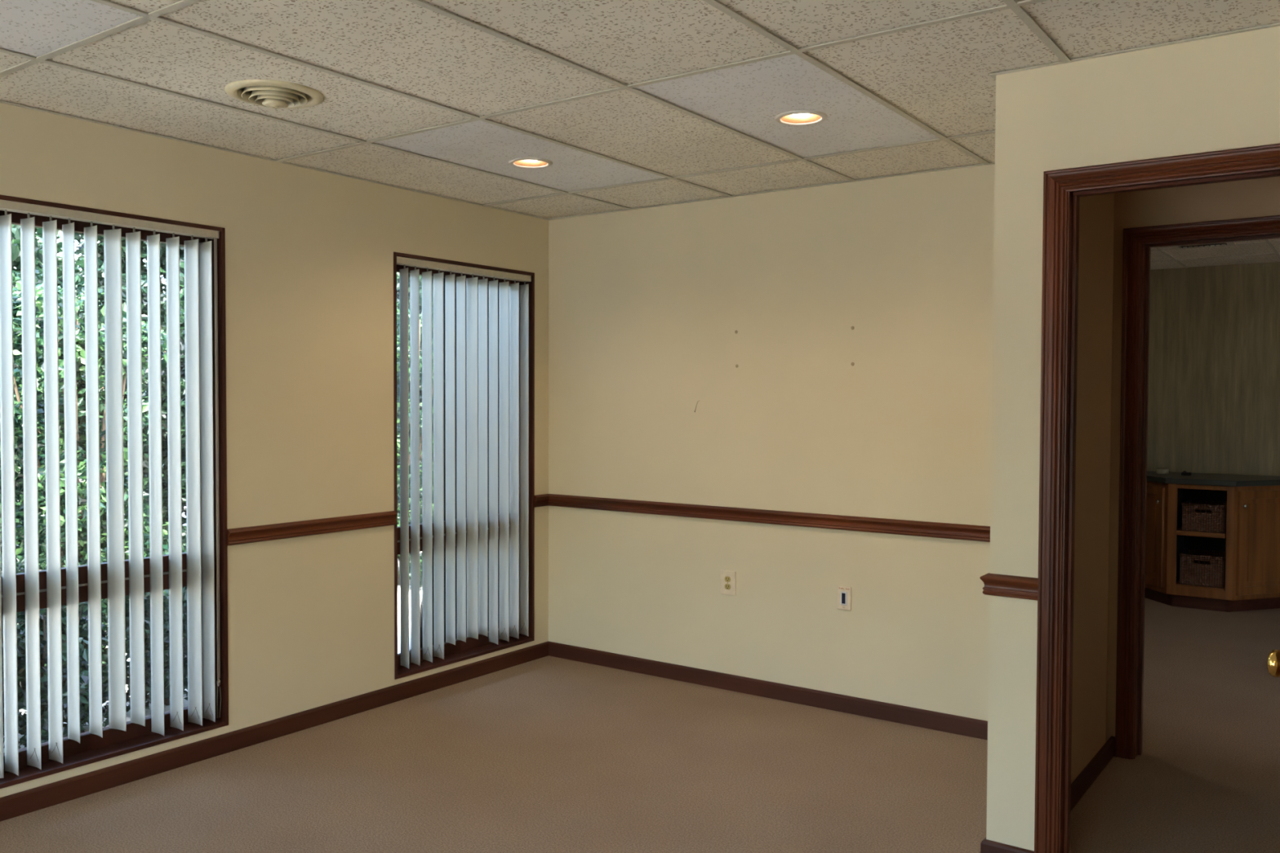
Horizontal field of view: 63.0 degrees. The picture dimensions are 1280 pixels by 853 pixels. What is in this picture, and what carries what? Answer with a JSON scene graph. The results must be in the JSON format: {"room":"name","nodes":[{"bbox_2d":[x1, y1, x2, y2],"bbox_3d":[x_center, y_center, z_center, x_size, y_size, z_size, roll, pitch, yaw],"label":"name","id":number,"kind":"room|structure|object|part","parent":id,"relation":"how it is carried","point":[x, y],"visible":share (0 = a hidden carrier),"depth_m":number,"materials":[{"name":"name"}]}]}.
{"room":"empty office room","nodes":[
{"label":"empty office room","id":0,"kind":"room"},
{"bbox_2d":[0,100,548,797],"bbox_3d":[-2.528,0.090,3.155,0.200,2.740,6.850,1,2,36],"label":"wall","id":1,"kind":"structure","parent":0,"point":[309,252],"depth_m":4.47,"materials":[{"name":"beige paint"}]},
{"bbox_2d":[0,194,228,789],"bbox_3d":[-2.001,0.216,3.834,0.139,1.999,0.987,1,2,36],"label":"window","id":2,"kind":"structure","parent":1,"relation":"in","point":[91,748],"depth_m":4.03,"materials":[{"name":"brown wood"}]},
{"bbox_3d":[-2.040,0.890,3.878,0.040,0.616,0.955,1,2,36],"label":"sash","id":3,"kind":"part","parent":2,"relation":"part of","materials":[{"name":"brown wood"}]},
{"bbox_3d":[-2.037,-0.096,3.851,0.040,1.345,0.955,1,2,36],"label":"sash","id":4,"kind":"part","parent":2,"relation":"part of","materials":[{"name":"brown wood"}]},
{"bbox_2d":[0,199,221,778],"bbox_3d":[-1.969,0.206,3.809,0.089,1.955,0.953,1,2,36],"label":"vertical blind","id":5,"kind":"object","parent":2,"relation":"attached to","point":[197,283],"visible":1,"depth_m":3.85,"materials":[{"name":"white plastic"}]},
{"bbox_3d":[-1.690,0.137,4.179,0.007,1.771,0.021,0,2,2],"label":"pull cord","id":6,"kind":"part","parent":5,"relation":"part of","materials":[{"name":"white plastic"}]},
{"bbox_3d":[-2.001,0.216,3.834,0.139,1.999,0.987,1,2,36],"label":"frame","id":7,"kind":"part","parent":2,"relation":"part of","materials":[{"name":"brown wood"}]},
{"bbox_2d":[0,641,548,822],"bbox_3d":[-2.431,1.302,3.146,0.013,0.077,6.600,1,2,36],"label":"baseboard","id":8,"kind":"structure","parent":1,"relation":"attached to","point":[12,806],"depth_m":4.26,"materials":[{"name":"brown wood"}]},
{"bbox_2d":[226,511,397,545],"bbox_3d":[-1.399,0.437,4.549,0.023,0.066,0.869,1,2,36],"label":"trim","id":9,"kind":"structure","parent":1,"relation":"attached to","point":[240,535],"depth_m":4.50,"materials":[{"name":"brown wood"}]},
{"bbox_2d":[393,251,534,679],"bbox_3d":[-0.919,0.178,5.340,0.139,2.010,0.987,1,2,36],"label":"window","id":10,"kind":"structure","parent":1,"relation":"in","point":[462,651],"depth_m":5.39,"materials":[{"name":"brown wood"}]},
{"bbox_3d":[-0.958,0.858,5.385,0.004,0.504,0.823,1,2,36],"label":"glass pane","id":11,"kind":"part","parent":10,"relation":"part of","materials":[{"name":"clear glass"}]},
{"bbox_3d":[-0.958,0.858,5.385,0.040,0.616,0.955,1,2,36],"label":"sash","id":12,"kind":"part","parent":10,"relation":"part of","materials":[{"name":"brown wood"}]},
{"bbox_3d":[-0.954,-0.134,5.358,0.040,1.356,0.955,1,2,36],"label":"sash","id":13,"kind":"part","parent":10,"relation":"part of","materials":[{"name":"brown wood"}]},
{"bbox_2d":[396,256,531,668],"bbox_3d":[-0.889,0.169,5.313,0.089,1.955,0.945,1,2,36],"label":"vertical blind","id":14,"kind":"object","parent":10,"relation":"attached to","point":[513,298],"visible":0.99,"depth_m":5.33,"materials":[{"name":"white plastic"}]},
{"bbox_3d":[-0.954,-0.137,5.358,0.004,1.246,0.823,1,2,36],"label":"glass pane","id":15,"kind":"part","parent":10,"relation":"part of","materials":[{"name":"clear glass"}]},
{"bbox_2d":[534,493,548,507],"bbox_3d":[-0.534,0.407,5.752,0.023,0.066,0.120,1,2,36],"label":"trim","id":16,"kind":"structure","parent":1,"relation":"attached to","point":[540,500],"depth_m":5.74,"materials":[{"name":"brown wood"}]},
{"bbox_2d":[0,0,1279,220],"bbox_3d":[-0.236,-1.094,1.507,5.400,0.145,6.606,1,2,36],"label":"ceiling","id":17,"kind":"structure","parent":0,"point":[632,104],"depth_m":3.20,"materials":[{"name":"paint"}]},
{"bbox_2d":[224,79,324,108],"bbox_3d":[-1.186,-1.115,3.397,0.306,0.155,0.306,1,2,36],"label":"ceiling vent","id":18,"kind":"object","parent":17,"relation":"in","point":[273,94],"visible":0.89,"depth_m":3.35,"materials":[{"name":"beige metal"}]},
{"bbox_2d":[508,157,552,168],"bbox_3d":[-0.458,-1.156,4.378,0.184,0.112,0.184,1,2,36],"label":"recessed light","id":19,"kind":"object","parent":17,"relation":"in","point":[524,162],"visible":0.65,"depth_m":4.42,"materials":[{"name":"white metal"}]},
{"bbox_2d":[774,110,827,125],"bbox_3d":[0.564,-1.133,3.663,0.184,0.112,0.184,1,2,36],"label":"recessed light","id":20,"kind":"object","parent":17,"relation":"in","point":[796,117],"visible":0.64,"depth_m":3.70,"materials":[{"name":"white metal"}]},
{"bbox_3d":[0.564,-1.137,3.663,0.086,0.096,0.086,1,2,36],"label":"bulb","id":21,"kind":"part","parent":20,"relation":"part of","materials":[{"name":"white glass"}]},
{"bbox_2d":[0,597,1279,852],"bbox_3d":[1.272,1.405,3.475,5.950,0.120,11.750,1,2,36],"label":"floor","id":22,"kind":"structure","parent":0,"point":[547,754],"depth_m":3.92,"materials":[{"name":"beige carpet"}]},
{"bbox_2d":[1144,480,1279,612],"bbox_3d":[3.960,0.819,7.428,1.525,0.856,0.682,1,2,36],"label":"base cabinet","id":23,"kind":"object","parent":22,"relation":"on","point":[1251,541],"visible":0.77,"depth_m":7.11,"materials":[{"name":"brown wood"}]},
{"bbox_3d":[3.585,0.763,7.690,0.014,0.601,0.762,0,2,-7],"label":"door panel","id":24,"kind":"part","parent":23,"relation":"part of","materials":[{"name":"brown wood"}]},
{"bbox_3d":[3.584,0.763,7.689,0.019,0.701,0.862,0,2,-7],"label":"door","id":25,"kind":"part","parent":23,"relation":"part of","materials":[{"name":"brown wood"}]},
{"bbox_2d":[1175,580,1224,591],"bbox_3d":[3.922,1.093,7.282,0.300,0.014,0.385,1,2,36],"label":"shelf","id":26,"kind":"object","parent":23,"relation":"attached to","point":[1179,587],"depth_m":7.15,"materials":[{"name":"brown wood"}]},
{"bbox_3d":[3.816,0.781,7.123,0.400,0.766,0.020,1,2,36],"label":"frame","id":27,"kind":"part","parent":23,"relation":"part of","materials":[{"name":"brown wood"}]},
{"bbox_2d":[1176,526,1226,537],"bbox_3d":[3.924,0.731,7.272,0.300,0.030,0.385,1,2,36],"label":"shelf","id":28,"kind":"object","parent":23,"relation":"attached to","point":[1180,532],"depth_m":7.12,"materials":[{"name":"brown wood"}]},
{"bbox_2d":[1178,548,1225,587],"bbox_3d":[3.930,0.982,7.270,0.282,0.207,0.324,1,2,36],"label":"wicker basket","id":29,"kind":"object","parent":23,"relation":"on","point":[1197,566],"visible":0.83,"depth_m":7.16,"materials":[{"name":"brown wicker"}]},
{"bbox_2d":[1181,499,1226,533],"bbox_3d":[3.935,0.622,7.258,0.276,0.187,0.324,1,2,36],"label":"wicker basket","id":30,"kind":"object","parent":23,"relation":"on","point":[1206,516],"visible":0.79,"depth_m":7.14,"materials":[{"name":"brown wicker"}]},
{"bbox_2d":[1146,471,1279,486],"bbox_3d":[3.953,0.370,7.405,1.602,0.038,0.710,1,2,36],"label":"countertop","id":31,"kind":"structure","parent":23,"relation":"on","point":[1172,477],"depth_m":7.17,"materials":[{"name":"laminate"}]},
{"bbox_2d":[1156,467,1168,474],"bbox_3d":[3.804,0.325,7.609,0.082,0.040,0.082,1,2,36],"label":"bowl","id":32,"kind":"object","parent":31,"relation":"on","point":[1159,470],"visible":1,"depth_m":7.58,"materials":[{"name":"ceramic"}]},
{"bbox_2d":[1181,471,1191,475],"bbox_3d":[3.902,0.334,7.465,0.060,0.030,0.036,1,2,36],"label":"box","id":33,"kind":"object","parent":31,"relation":"on","point":[1184,473],"visible":1,"depth_m":7.45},
{"bbox_3d":[4.379,0.781,7.120,0.785,0.701,0.019,0,2,-18],"label":"door","id":34,"kind":"part","parent":23,"relation":"part of","materials":[{"name":"brown wood"}]},
{"bbox_3d":[4.379,0.781,7.121,0.685,0.601,0.014,0,2,-18],"label":"door panel","id":35,"kind":"part","parent":23,"relation":"part of","materials":[{"name":"brown wood"}]},
{"bbox_2d":[548,161,995,720],"bbox_3d":[0.659,-0.010,5.018,2.803,2.620,0.103,1,2,36],"label":"wall","id":36,"kind":"structure","parent":0,"point":[649,400],"depth_m":4.94,"materials":[{"name":"beige paint"}]},
{"bbox_2d":[720,569,735,595],"bbox_3d":[0.432,0.768,5.135,0.086,0.120,0.010,1,2,36],"label":"power outlet","id":37,"kind":"object","parent":36,"relation":"attached to","point":[727,577],"visible":1,"depth_m":5.13,"materials":[{"name":"beige plastic"}]},
{"bbox_2d":[724,583,730,589],"bbox_3d":[0.430,0.787,5.133,0.033,0.027,0.003,1,2,36],"label":"socket","id":38,"kind":"object","parent":37,"relation":"attached to","point":[727,586],"depth_m":5.13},
{"bbox_2d":[724,576,730,582],"bbox_3d":[0.430,0.750,5.132,0.033,0.027,0.003,1,2,36],"label":"socket","id":39,"kind":"object","parent":37,"relation":"attached to","point":[727,579],"depth_m":5.13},
{"bbox_2d":[548,641,987,740],"bbox_3d":[0.623,1.262,5.008,2.803,0.077,0.013,1,2,36],"label":"baseboard","id":40,"kind":"structure","parent":36,"relation":"attached to","point":[936,721],"depth_m":4.96,"materials":[{"name":"brown wood"}]},
{"bbox_2d":[548,493,990,542],"bbox_3d":[0.623,0.432,4.981,2.803,0.066,0.023,1,2,36],"label":"trim","id":41,"kind":"structure","parent":36,"relation":"attached to","point":[886,526],"depth_m":4.93,"materials":[{"name":"brown wood"}]},
{"bbox_2d":[837,585,851,610],"bbox_3d":[0.932,0.784,4.776,0.068,0.108,0.010,1,2,36],"label":"data plate","id":42,"kind":"object","parent":36,"relation":"attached to","point":[844,593],"visible":1,"depth_m":4.77,"materials":[{"name":"beige plastic"}]},
{"bbox_3d":[0.931,0.785,4.774,0.030,0.062,0.004,1,2,36],"label":"insert frame","id":43,"kind":"part","parent":42,"relation":"part of","materials":[{"name":"white plastic"}]},
{"bbox_2d":[1071,193,1114,783],"bbox_3d":[1.490,0.029,3.689,0.097,2.620,1.095,1,2,36],"label":"wall","id":44,"kind":"structure","parent":0,"point":[1096,212],"depth_m":3.87,"materials":[{"name":"beige paint"}]},
{"bbox_2d":[1070,737,1114,812],"bbox_3d":[1.559,1.300,3.732,0.013,0.077,1.195,1,2,36],"label":"baseboard","id":45,"kind":"structure","parent":44,"relation":"attached to","point":[1081,784],"depth_m":3.89,"materials":[{"name":"brown wood"}]},
{"bbox_2d":[986,25,1279,851],"bbox_3d":[2.157,0.065,2.475,2.597,2.620,0.100,1,2,36],"label":"wall","id":46,"kind":"structure","parent":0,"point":[1220,92],"depth_m":3.12,"materials":[{"name":"beige paint"}]},
{"bbox_2d":[980,839,1034,852],"bbox_3d":[1.120,1.314,3.181,0.162,0.077,0.013,1,2,36],"label":"baseboard","id":47,"kind":"structure","parent":46,"relation":"attached to","point":[986,846],"depth_m":3.19,"materials":[{"name":"brown wood"}]},
{"bbox_2d":[979,573,1038,600],"bbox_3d":[1.116,0.484,3.157,0.172,0.066,0.023,1,2,36],"label":"trim","id":48,"kind":"structure","parent":46,"relation":"attached to","point":[995,584],"depth_m":3.15,"materials":[{"name":"brown wood"}]},
{"bbox_2d":[1034,143,1279,852],"bbox_3d":[1.367,0.317,2.568,0.919,2.104,0.879,1,2,36],"label":"door frame","id":49,"kind":"structure","parent":46,"relation":"attached to","point":[1063,188],"depth_m":3.08,"materials":[{"name":"brown wood"}]},
{"bbox_3d":[1.212,0.303,3.086,0.065,2.104,0.019,1,2,36],"label":"casing","id":50,"kind":"part","parent":49,"relation":"part of","materials":[{"name":"brown wood"}]},
{"bbox_3d":[1.563,-0.708,2.809,0.919,0.065,0.019,1,2,36],"label":"casing","id":51,"kind":"part","parent":49,"relation":"part of","materials":[{"name":"brown wood"}]},
{"bbox_3d":[1.330,0.491,2.149,0.067,0.066,0.066,2,2,44],"label":"knob","id":52,"kind":"part","parent":49,"relation":"part of","materials":[{"name":"gold metal"}]},
{"bbox_2d":[1106,176,1279,742],"bbox_3d":[2.918,0.038,3.534,2.597,2.620,0.120,1,2,36],"label":"wall","id":53,"kind":"structure","parent":0,"point":[1260,197],"depth_m":4.13,"materials":[{"name":"paint"}]},
{"bbox_2d":[1111,736,1115,756],"bbox_3d":[1.907,1.289,4.210,0.020,0.077,0.013,1,2,36],"label":"baseboard","id":54,"kind":"structure","parent":53,"relation":"attached to","point":[1113,737],"depth_m":4.20,"materials":[{"name":"brown wood"}]},
{"bbox_2d":[1115,215,1279,759],"bbox_3d":[2.337,0.279,3.946,0.951,2.113,0.139,1,2,36],"label":"door frame","id":55,"kind":"structure","parent":53,"relation":"in","point":[1138,242],"depth_m":4.15,"materials":[{"name":"brown wood"}]},
{"bbox_3d":[1.942,0.272,4.156,0.065,2.113,0.019,1,2,36],"label":"casing","id":56,"kind":"part","parent":55,"relation":"part of","materials":[{"name":"brown wood"}]},
{"bbox_3d":[2.305,-0.744,3.869,0.951,0.065,0.019,1,2,36],"label":"casing","id":57,"kind":"part","parent":55,"relation":"part of","materials":[{"name":"brown wood"}]},
{"bbox_2d":[1146,262,1279,475],"bbox_3d":[4.536,-0.064,7.505,5.400,2.620,0.100,1,2,36],"label":"wall","id":58,"kind":"structure","parent":0,"point":[1214,394],"depth_m":7.66,"materials":[{"name":"paper"}]},
{"bbox_2d":[1150,238,1279,269],"bbox_3d":[3.327,-1.135,5.785,5.200,0.020,4.060,1,2,36],"label":"ceiling","id":59,"kind":"structure","parent":0,"point":[1264,251],"depth_m":7.09,"materials":[{"name":"paint"}]},
{"bbox_2d":[1171,241,1235,249],"bbox_3d":[3.552,-1.145,6.596,0.340,0.010,0.180,1,2,36],"label":"ceiling vent","id":60,"kind":"object","parent":59,"relation":"in","point":[1229,243],"visible":0.77,"depth_m":6.61,"materials":[{"name":"paint"}]},
{"label":"outside","id":61,"kind":"structure","parent":0,"visible":0},
{"bbox_2d":[3,506,422,753],"bbox_3d":[0.529,1.592,3.860,36.000,0.120,34.000,1,2,36],"label":"ground","id":62,"kind":"structure","parent":61,"point":[148,712],"depth_m":5.75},
{"bbox_2d":[11,224,84,510],"bbox_3d":[-6.921,-0.897,10.298,2.664,4.473,2.550,1,2,36],"label":"dense tree","id":63,"kind":"object","parent":62,"relation":"on","point":[15,228],"visible":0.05,"depth_m":10.24,"materials":[{"name":"green plant"}]},
{"bbox_2d":[1,572,108,749],"bbox_3d":[-2.833,1.114,4.942,0.640,0.797,0.626,0,2,-17],"label":"bush","id":64,"kind":"object","parent":62,"relation":"on","point":[20,616],"visible":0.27,"depth_m":4.82,"materials":[{"name":"green plant"}]},
{"bbox_3d":[-2.799,1.147,4.899,0.361,0.692,0.163,1,2,19],"label":"stem","id":65,"kind":"part","parent":64,"relation":"part of","materials":[{"name":"grey plant"}]},
{"bbox_2d":[0,551,128,675],"bbox_3d":[-3.224,1.088,5.848,0.626,0.797,0.640,1,2,11],"label":"bush","id":66,"kind":"object","parent":62,"relation":"on","point":[20,561],"visible":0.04,"depth_m":5.79,"materials":[{"name":"green plant"}]},
{"bbox_2d":[0,257,168,639],"bbox_3d":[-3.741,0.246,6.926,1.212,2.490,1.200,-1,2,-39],"label":"leafy shrub","id":67,"kind":"object","parent":62,"relation":"on","point":[16,302],"visible":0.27,"depth_m":6.77,"materials":[{"name":"green plant"}]},
{"bbox_3d":[-3.779,0.295,6.893,0.804,2.284,0.657,-1,2,-39],"label":"stem","id":68,"kind":"part","parent":67,"relation":"part of","materials":[{"name":"grey plant"}]},
{"bbox_2d":[74,231,184,513],"bbox_3d":[-5.213,-0.955,12.656,2.550,4.473,2.664,1,2,28],"label":"dense tree","id":69,"kind":"object","parent":62,"relation":"on","point":[77,236],"visible":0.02,"depth_m":11.93,"materials":[{"name":"green plant"}]},
{"bbox_3d":[-5.344,-0.673,12.598,1.291,3.913,0.579,1,2,13],"label":"stem","id":70,"kind":"part","parent":69,"relation":"part of","materials":[{"name":"plant"}]},
{"bbox_2d":[101,586,187,712],"bbox_3d":[-2.515,1.099,5.544,0.626,0.797,0.640,0,2,-1],"label":"bush","id":71,"kind":"object","parent":62,"relation":"on","point":[166,594],"visible":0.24,"depth_m":5.38,"materials":[{"name":"green plant"}]},
{"bbox_3d":[-2.463,1.130,5.566,0.163,0.692,0.361,1,2,34],"label":"stem","id":72,"kind":"part","parent":71,"relation":"part of","materials":[{"name":"grey plant"}]},
{"bbox_2d":[121,274,186,551],"bbox_3d":[-4.021,-0.015,9.659,1.248,2.769,1.228,1,2,23],"label":"shrub","id":73,"kind":"object","parent":62,"relation":"on","point":[144,279],"visible":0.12,"depth_m":9.38,"materials":[{"name":"green plant"}]},
{"bbox_2d":[163,543,186,656],"bbox_3d":[-2.699,1.073,6.449,0.640,0.797,0.626,1,2,27],"label":"bush","id":74,"kind":"object","parent":62,"relation":"on","point":[184,547],"visible":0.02,"depth_m":6.21,"materials":[{"name":"green plant"}]},
{"bbox_2d":[396,272,422,341],"bbox_3d":[-3.655,-1.013,14.996,2.664,4.473,2.550,1,2,21],"label":"dense tree","id":75,"kind":"object","parent":62,"relation":"on","point":[397,273],"visible":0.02,"depth_m":13.95,"materials":[{"name":"green plant"}]},
{"bbox_2d":[396,307,433,585],"bbox_3d":[-2.107,0.194,9.068,1.212,2.490,1.200,0,2,7],"label":"leafy shrub","id":76,"kind":"object","parent":62,"relation":"on","point":[397,309],"visible":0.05,"depth_m":8.87,"materials":[{"name":"green plant"}]},
{"bbox_2d":[396,299,433,520],"bbox_3d":[-2.363,-0.071,11.933,1.228,2.769,1.248,0,2,-13],"label":"shrub","id":77,"kind":"object","parent":62,"relation":"on","point":[397,300],"visible":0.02,"depth_m":11.63,"materials":[{"name":"green plant"}]}
]}

